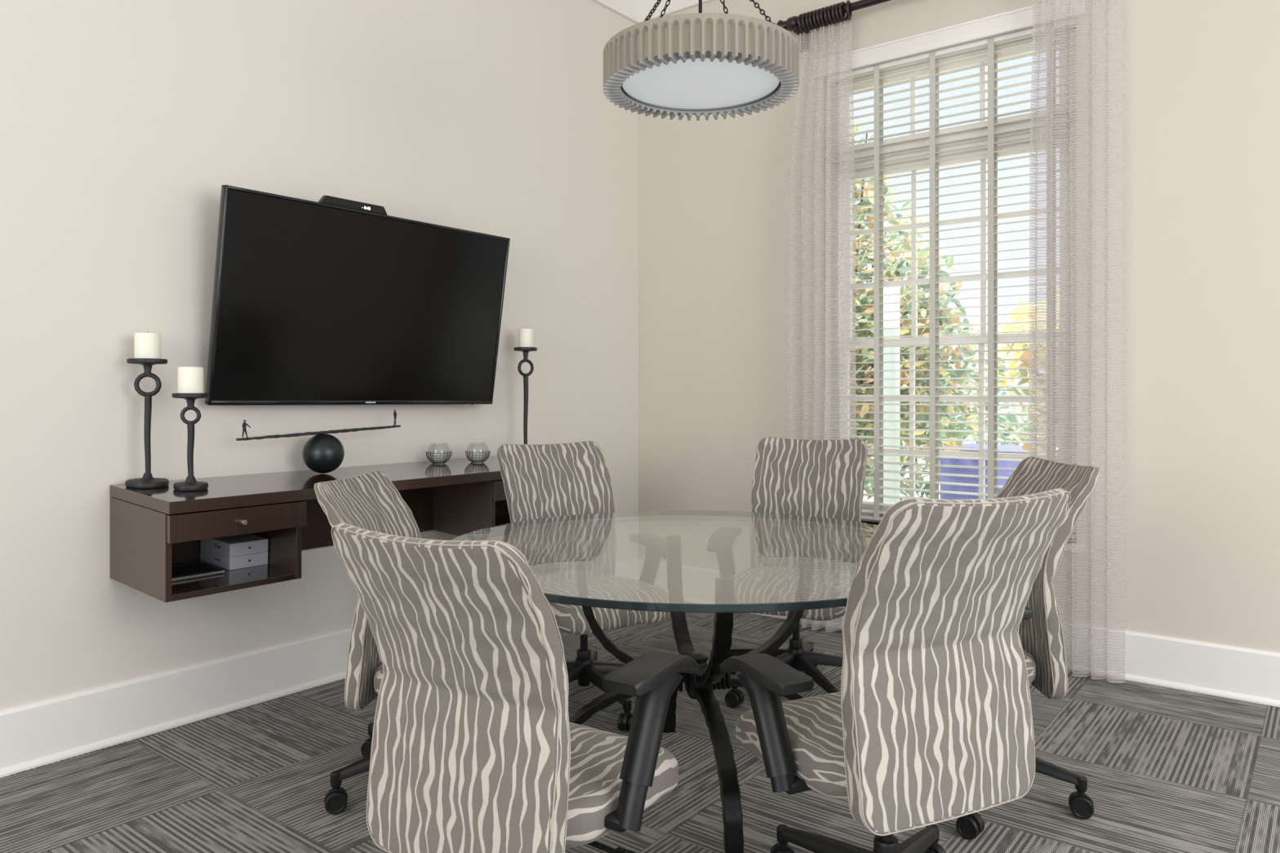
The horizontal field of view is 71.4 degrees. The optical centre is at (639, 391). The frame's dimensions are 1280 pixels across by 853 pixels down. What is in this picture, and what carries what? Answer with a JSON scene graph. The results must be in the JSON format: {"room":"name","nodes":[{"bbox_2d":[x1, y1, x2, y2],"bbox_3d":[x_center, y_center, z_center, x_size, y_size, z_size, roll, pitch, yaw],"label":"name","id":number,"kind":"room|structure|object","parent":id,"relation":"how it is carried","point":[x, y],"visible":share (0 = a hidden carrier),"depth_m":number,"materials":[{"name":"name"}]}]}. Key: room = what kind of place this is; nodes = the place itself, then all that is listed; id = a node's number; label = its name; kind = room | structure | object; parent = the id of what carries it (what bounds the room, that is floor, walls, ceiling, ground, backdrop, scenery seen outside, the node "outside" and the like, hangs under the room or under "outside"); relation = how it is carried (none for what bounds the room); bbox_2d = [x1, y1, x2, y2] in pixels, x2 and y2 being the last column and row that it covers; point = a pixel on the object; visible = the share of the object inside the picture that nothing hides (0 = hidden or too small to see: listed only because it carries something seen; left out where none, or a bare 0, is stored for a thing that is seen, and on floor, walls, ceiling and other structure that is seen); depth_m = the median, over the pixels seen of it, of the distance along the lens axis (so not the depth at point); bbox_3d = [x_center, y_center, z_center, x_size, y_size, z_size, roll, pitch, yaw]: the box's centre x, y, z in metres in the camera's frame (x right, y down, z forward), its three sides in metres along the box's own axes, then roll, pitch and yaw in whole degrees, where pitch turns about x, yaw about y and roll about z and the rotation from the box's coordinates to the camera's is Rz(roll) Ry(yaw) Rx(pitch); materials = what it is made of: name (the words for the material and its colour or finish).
{"room":"meeting room","nodes":[
{"label":"meeting room","id":0,"kind":"room"},
{"bbox_2d":[0,0,638,711],"bbox_3d":[-2.645,-0.750,2.109,0.160,3.900,8.660,0,0,38],"label":"wall","id":1,"kind":"structure","parent":0,"point":[124,123],"depth_m":3.39,"materials":[{"name":"paint"}]},
{"bbox_2d":[110,455,511,602],"bbox_3d":[-1.021,0.489,3.673,0.462,0.342,1.966,0,0,38],"label":"floating console shelf","id":2,"kind":"object","parent":1,"relation":"attached to","point":[153,531],"visible":0.66,"depth_m":3.10,"materials":[{"name":"brown wood"}]},
{"bbox_2d":[124,358,168,488],"bbox_3d":[-1.685,0.106,3.047,0.132,0.437,0.132,0,0,-17],"label":"candlestick","id":3,"kind":"object","parent":2,"relation":"on","point":[147,481],"visible":1,"depth_m":3.04,"materials":[{"name":"metal"}]},
{"bbox_2d":[133,330,160,358],"bbox_3d":[-1.685,-0.157,3.051,0.082,0.105,0.081,0,0,38],"label":"pillar candle","id":4,"kind":"object","parent":3,"relation":"on","point":[146,345],"visible":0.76,"depth_m":3.02,"materials":[{"name":"beige wax"}]},
{"bbox_2d":[172,393,209,490],"bbox_3d":[-1.525,0.169,3.026,0.115,0.327,0.114,0,0,-17],"label":"candlestick","id":5,"kind":"object","parent":2,"relation":"on","point":[190,483],"visible":1,"depth_m":3.02,"materials":[{"name":"metal"}]},
{"bbox_2d":[177,364,203,393],"bbox_3d":[-1.526,-0.040,3.026,0.080,0.106,0.079,0,0,38],"label":"pillar candle","id":6,"kind":"object","parent":5,"relation":"on","point":[190,379],"visible":0.79,"depth_m":2.99,"materials":[{"name":"beige wax"}]},
{"bbox_2d":[172,562,224,582],"bbox_3d":[-1.572,0.619,3.039,0.145,0.022,0.245,0,0,38],"label":"laptop","id":7,"kind":"object","parent":2,"relation":"on","point":[198,570],"visible":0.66,"depth_m":3.06,"materials":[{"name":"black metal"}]},
{"bbox_2d":[200,547,268,570],"bbox_3d":[-1.483,0.600,3.256,0.217,0.058,0.144,0,0,38],"label":"box","id":8,"kind":"object","parent":2,"relation":"on","point":[230,563],"visible":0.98,"depth_m":3.19,"materials":[{"name":"white cardboard"}]},
{"bbox_2d":[200,533,268,557],"bbox_3d":[-1.482,0.553,3.254,0.217,0.058,0.144,0,0,38],"label":"box","id":9,"kind":"object","parent":8,"relation":"on","point":[246,544],"visible":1,"depth_m":3.20,"materials":[{"name":"white cardboard"}]},
{"bbox_2d":[235,409,400,473],"bbox_3d":[-1.249,0.201,3.541,0.157,0.245,0.712,0,0,38],"label":"sculpture","id":10,"kind":"object","parent":2,"relation":"on","point":[323,453],"visible":1,"depth_m":3.48,"materials":[{"name":"metal"}]},
{"bbox_2d":[426,442,451,463],"bbox_3d":[-0.908,0.277,4.025,0.115,0.091,0.115,0,0,38],"label":"votive holder","id":11,"kind":"object","parent":2,"relation":"on","point":[438,458],"visible":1,"depth_m":4.00,"materials":[{"name":"clear glass"}]},
{"bbox_2d":[426,450,451,463],"bbox_3d":[-0.908,0.296,4.025,0.115,0.053,0.115,0,0,38],"label":"wire basket","id":12,"kind":"object","parent":11,"relation":"on","point":[438,458],"depth_m":4.00,"materials":[{"name":"metal"}]},
{"bbox_2d":[433,453,444,462],"bbox_3d":[-0.908,0.296,4.025,0.050,0.036,0.050,0,0,38],"label":"candle","id":13,"kind":"object","parent":11,"relation":"on","point":[437,458],"depth_m":4.00,"materials":[{"name":"beige wax"}]},
{"bbox_2d":[465,442,490,462],"bbox_3d":[-0.750,0.281,4.121,0.115,0.091,0.115,0,0,38],"label":"votive holder","id":14,"kind":"object","parent":2,"relation":"on","point":[477,457],"visible":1,"depth_m":4.10,"materials":[{"name":"clear glass"}]},
{"bbox_2d":[471,452,483,461],"bbox_3d":[-0.750,0.300,4.121,0.050,0.036,0.050,0,0,38],"label":"candle","id":15,"kind":"object","parent":14,"relation":"on","point":[477,457],"depth_m":4.10,"materials":[{"name":"beige wax"}]},
{"bbox_2d":[465,449,490,462],"bbox_3d":[-0.750,0.299,4.121,0.115,0.053,0.115,0,0,38],"label":"wire basket","id":16,"kind":"object","parent":14,"relation":"on","point":[477,457],"depth_m":4.10,"materials":[{"name":"metal"}]},
{"bbox_2d":[513,346,537,444],"bbox_3d":[-0.561,0.055,4.402,0.136,0.546,0.136,0,0,-37],"label":"candlestick","id":17,"kind":"object","parent":2,"relation":"on","point":[525,349],"visible":0.79,"depth_m":4.39,"materials":[{"name":"metal"}]},
{"bbox_2d":[518,327,533,346],"bbox_3d":[-0.564,-0.264,4.399,0.074,0.108,0.074,0,0,38],"label":"pillar candle","id":18,"kind":"object","parent":17,"relation":"on","point":[525,335],"visible":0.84,"depth_m":4.37,"materials":[{"name":"beige wax"}]},
{"bbox_2d":[0,559,639,777],"bbox_3d":[-2.589,1.101,2.027,0.030,0.199,8.400,0,0,38],"label":"baseboard","id":19,"kind":"structure","parent":1,"relation":"attached to","point":[44,732],"depth_m":3.17,"materials":[{"name":"white paint"}]},
{"bbox_2d":[204,184,510,405],"bbox_3d":[-1.115,-0.338,3.739,0.192,0.802,1.356,0,0,39],"label":"television","id":20,"kind":"object","parent":1,"relation":"attached to","point":[314,303],"visible":1,"depth_m":3.60,"materials":[{"name":"black plastic"}]},
{"bbox_2d":[318,195,386,214],"bbox_3d":[-1.148,-0.749,3.576,0.032,0.038,0.298,0,0,39],"label":"webcam","id":21,"kind":"object","parent":20,"relation":"on","point":[326,199],"visible":0.99,"depth_m":3.56,"materials":[{"name":"black plastic"}]},
{"bbox_2d":[592,0,639,23],"bbox_3d":[-2.592,-2.375,2.029,0.022,0.350,8.400,0,0,38],"label":"trim","id":22,"kind":"structure","parent":1,"relation":"attached to","point":[628,9],"depth_m":5.22,"materials":[{"name":"white paint"}]},
{"bbox_2d":[0,601,1279,852],"bbox_3d":[-0.143,1.225,0.147,6.800,0.050,8.660,0,0,38],"label":"floor","id":23,"kind":"structure","parent":0,"point":[1166,770],"depth_m":2.72,"materials":[{"name":"carpet"}]},
{"bbox_2d":[314,470,421,814],"bbox_3d":[-0.600,0.731,2.746,0.676,0.933,0.680,0,0,7],"label":"office chair","id":24,"kind":"object","parent":23,"relation":"on","point":[370,500],"visible":0.19,"depth_m":2.62,"materials":[{"name":"grey fabric"}]},
{"bbox_2d":[331,522,699,852],"bbox_3d":[-0.261,0.724,1.818,0.678,0.949,0.647,0,0,33],"label":"office chair","id":25,"kind":"object","parent":23,"relation":"on","point":[476,748],"visible":1,"depth_m":1.65,"materials":[{"name":"grey fabric"}]},
{"bbox_2d":[497,440,670,730],"bbox_3d":[-0.214,0.703,3.406,0.676,0.991,0.680,0,0,-37],"label":"office chair","id":26,"kind":"object","parent":23,"relation":"on","point":[540,481],"visible":0.77,"depth_m":3.52,"materials":[{"name":"grey fabric"}]},
{"bbox_2d":[450,511,878,852],"bbox_3d":[0.170,0.831,2.706,1.532,0.736,1.532,0,0,38],"label":"round glass table","id":27,"kind":"object","parent":23,"relation":"on","point":[700,686],"visible":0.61,"depth_m":2.63,"materials":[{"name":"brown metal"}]},
{"bbox_2d":[706,436,871,708],"bbox_3d":[0.632,0.698,3.598,0.681,1.001,0.656,0,0,24],"label":"office chair","id":28,"kind":"object","parent":23,"relation":"on","point":[813,477],"visible":0.72,"depth_m":3.69,"materials":[{"name":"grey fabric"}]},
{"bbox_2d":[720,488,1071,852],"bbox_3d":[0.537,0.697,1.960,0.685,1.004,0.673,0,0,-13],"label":"office chair","id":29,"kind":"object","parent":23,"relation":"on","point":[929,723],"visible":1,"depth_m":1.77,"materials":[{"name":"fabric"}]},
{"bbox_2d":[955,456,1100,839],"bbox_3d":[0.979,0.705,2.698,0.676,0.988,0.678,0,0,5],"label":"office chair","id":30,"kind":"object","parent":23,"relation":"on","point":[1040,629],"visible":0.27,"depth_m":2.51,"materials":[{"name":"grey fabric"}]},
{"bbox_2d":[638,0,1279,653],"bbox_3d":[2.597,-0.750,3.399,6.500,3.900,0.160,0,0,38],"label":"wall","id":31,"kind":"structure","parent":0,"point":[1202,80],"depth_m":3.73,"materials":[{"name":"paint"}]},
{"bbox_2d":[638,0,711,22],"bbox_3d":[2.507,-2.375,3.355,6.388,0.350,0.022,0,0,38],"label":"trim","id":32,"kind":"structure","parent":31,"relation":"attached to","point":[645,6],"depth_m":5.21,"materials":[{"name":"white paint"}]},
{"bbox_2d":[775,0,890,51],"bbox_3d":[1.404,-1.855,4.134,1.815,0.150,0.156,0,0,38],"label":"curtain rod","id":33,"kind":"object","parent":31,"relation":"attached to","point":[791,24],"visible":0.52,"depth_m":4.51,"materials":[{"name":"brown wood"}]},
{"bbox_2d":[797,13,807,34],"bbox_3d":[0.828,-1.868,4.532,0.015,0.105,0.092,0,0,39],"label":"curtain ring","id":34,"kind":"object","parent":33,"relation":"hanging from","point":[800,27],"visible":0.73,"depth_m":4.50,"materials":[{"name":"black metal"}]},
{"bbox_2d":[800,12,810,33],"bbox_3d":[0.844,-1.868,4.520,0.015,0.105,0.092,0,0,40],"label":"curtain ring","id":35,"kind":"object","parent":33,"relation":"hanging from","point":[803,15],"visible":0.69,"depth_m":4.49,"materials":[{"name":"brown metal"}]},
{"bbox_2d":[804,11,814,32],"bbox_3d":[0.860,-1.868,4.507,0.015,0.105,0.092,0,0,37],"label":"curtain ring","id":36,"kind":"object","parent":33,"relation":"hanging from","point":[808,26],"visible":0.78,"depth_m":4.48,"materials":[{"name":"brown metal"}]},
{"bbox_2d":[808,10,818,31],"bbox_3d":[0.876,-1.868,4.495,0.015,0.105,0.092,0,0,41],"label":"curtain ring","id":37,"kind":"object","parent":33,"relation":"hanging from","point":[811,12],"visible":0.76,"depth_m":4.47,"materials":[{"name":"brown metal"}]},
{"bbox_2d":[812,8,822,30],"bbox_3d":[0.892,-1.868,4.482,0.015,0.105,0.092,0,0,38],"label":"curtain ring","id":38,"kind":"object","parent":33,"relation":"hanging from","point":[815,24],"visible":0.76,"depth_m":4.45,"materials":[{"name":"brown metal"}]},
{"bbox_2d":[816,8,826,29],"bbox_3d":[0.908,-1.868,4.469,0.015,0.105,0.092,0,0,39],"label":"curtain ring","id":39,"kind":"object","parent":33,"relation":"hanging from","point":[820,24],"visible":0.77,"depth_m":4.44,"materials":[{"name":"brown metal"}]},
{"bbox_2d":[786,21,856,634],"bbox_3d":[0.893,-0.319,4.479,0.382,3.013,0.095,0,0,38],"label":"sheer curtain","id":40,"kind":"object","parent":33,"relation":"hanging from","point":[802,622],"visible":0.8,"depth_m":4.47,"materials":[{"name":"white fabric"}]},
{"bbox_2d":[819,7,829,27],"bbox_3d":[0.924,-1.868,4.457,0.015,0.105,0.092,0,0,41],"label":"curtain ring","id":41,"kind":"object","parent":33,"relation":"hanging from","point":[822,9],"visible":0.68,"depth_m":4.43,"materials":[{"name":"brown metal"}]},
{"bbox_2d":[823,5,833,27],"bbox_3d":[0.941,-1.868,4.444,0.015,0.105,0.092,0,0,38],"label":"curtain ring","id":42,"kind":"object","parent":33,"relation":"hanging from","point":[827,21],"visible":0.7,"depth_m":4.42,"materials":[{"name":"brown metal"}]},
{"bbox_2d":[826,4,836,26],"bbox_3d":[0.957,-1.868,4.431,0.015,0.105,0.092,0,0,41],"label":"curtain ring","id":43,"kind":"object","parent":33,"relation":"hanging from","point":[829,7],"visible":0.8,"depth_m":4.40,"materials":[{"name":"brown metal"}]},
{"bbox_2d":[831,4,840,25],"bbox_3d":[0.973,-1.868,4.419,0.015,0.105,0.092,0,0,39],"label":"curtain ring","id":44,"kind":"object","parent":33,"relation":"hanging from","point":[833,17],"visible":0.72,"depth_m":4.39,"materials":[{"name":"brown metal"}]},
{"bbox_2d":[835,2,845,24],"bbox_3d":[0.989,-1.868,4.406,0.015,0.105,0.092,0,0,41],"label":"curtain ring","id":45,"kind":"object","parent":33,"relation":"hanging from","point":[837,17],"visible":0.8,"depth_m":4.38,"materials":[{"name":"brown metal"}]},
{"bbox_2d":[838,1,848,23],"bbox_3d":[1.005,-1.868,4.393,0.015,0.105,0.092,0,0,41],"label":"curtain ring","id":46,"kind":"object","parent":33,"relation":"hanging from","point":[842,3],"visible":0.78,"depth_m":4.37,"materials":[{"name":"brown metal"}]},
{"bbox_2d":[845,0,852,22],"bbox_3d":[1.026,-1.868,4.377,0.015,0.105,0.092,0,0,24],"label":"curtain ring","id":47,"kind":"object","parent":33,"relation":"hanging from","point":[849,15],"visible":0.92,"depth_m":4.35,"materials":[{"name":"brown metal"}]},
{"bbox_2d":[1028,0,1125,683],"bbox_3d":[1.838,-0.319,3.755,0.366,3.013,0.093,0,0,38],"label":"sheer curtain","id":48,"kind":"object","parent":33,"relation":"hanging from","point":[1091,672],"visible":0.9,"depth_m":3.72,"materials":[{"name":"white fabric"}]},
{"bbox_2d":[638,559,1279,706],"bbox_3d":[2.499,1.101,3.355,6.400,0.199,0.030,0,0,38],"label":"baseboard","id":49,"kind":"structure","parent":31,"relation":"attached to","point":[1235,673],"depth_m":3.61,"materials":[{"name":"white paint"}]},
{"bbox_2d":[835,26,1084,552],"bbox_3d":[1.454,-0.480,4.275,1.260,2.340,0.188,0,0,38],"label":"window","id":50,"kind":"structure","parent":31,"relation":"in","point":[983,275],"depth_m":4.26,"materials":[{"name":"white paint"}]},
{"bbox_2d":[813,0,1085,538],"bbox_3d":[1.425,-0.535,4.238,1.280,2.350,0.090,0,0,38],"label":"window blind","id":51,"kind":"object","parent":50,"relation":"attached to","point":[989,32],"visible":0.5,"depth_m":4.24,"materials":[{"name":"white paint"}]},
{"bbox_3d":[-0.088,-2.625,0.104,6.660,0.150,8.660,0,0,38],"label":"ceiling","id":52,"kind":"structure","parent":0,"visible":0},
{"bbox_2d":[603,0,799,120],"bbox_3d":[0.183,-1.731,2.707,0.590,1.636,0.590,0,0,38],"label":"pendant light","id":53,"kind":"object","parent":52,"relation":"hanging from","point":[699,64],"visible":1,"depth_m":2.56,"materials":[{"name":"grey wood"}]},
{"bbox_2d":[620,57,781,111],"bbox_3d":[0.183,-0.934,2.707,0.493,0.020,0.493,0,0,38],"label":"diffuser","id":54,"kind":"object","parent":53,"relation":"attached to","point":[675,84],"depth_m":2.70,"materials":[{"name":"white plastic"}]},
{"label":"outside","id":55,"kind":"structure","parent":0,"visible":0},
{"bbox_2d":[862,431,1057,501],"bbox_3d":[8.611,1.625,17.960,26.000,0.150,29.500,0,0,38],"label":"ground","id":56,"kind":"structure","parent":55,"point":[970,437],"depth_m":16.65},
{"bbox_2d":[883,286,900,502],"bbox_3d":[1.747,0.400,6.188,0.120,2.300,0.120,0,0,38],"label":"porch post","id":57,"kind":"object","parent":56,"relation":"on","point":[894,290],"visible":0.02,"depth_m":6.16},
{"bbox_2d":[849,119,1007,471],"bbox_3d":[1.700,-0.355,7.118,2.179,3.826,1.633,0,0,7],"label":"magnolia tree","id":58,"kind":"object","parent":56,"relation":"on","point":[921,254],"visible":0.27,"depth_m":6.76,"materials":[{"name":"green plant"}]},
{"bbox_2d":[852,271,1057,500],"bbox_3d":[3.137,-0.020,11.184,4.293,3.156,2.703,0,0,-2],"label":"tree","id":59,"kind":"object","parent":56,"relation":"on","point":[1011,419],"visible":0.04,"depth_m":10.73,"materials":[{"name":"green plant"}]},
{"bbox_2d":[940,443,1041,499],"bbox_3d":[3.492,1.045,8.835,0.900,1.010,0.680,0,0,38],"label":"bin","id":60,"kind":"object","parent":56,"relation":"on","point":[943,460],"visible":0.04,"depth_m":8.69,"materials":[{"name":"plastic"}]},
{"bbox_2d":[985,291,1059,454],"bbox_3d":[2.786,0.253,5.629,1.155,2.610,1.099,0,0,14],"label":"tree","id":61,"kind":"object","parent":56,"relation":"on","point":[1020,308],"visible":0.07,"depth_m":5.71,"materials":[{"name":"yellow plant"}]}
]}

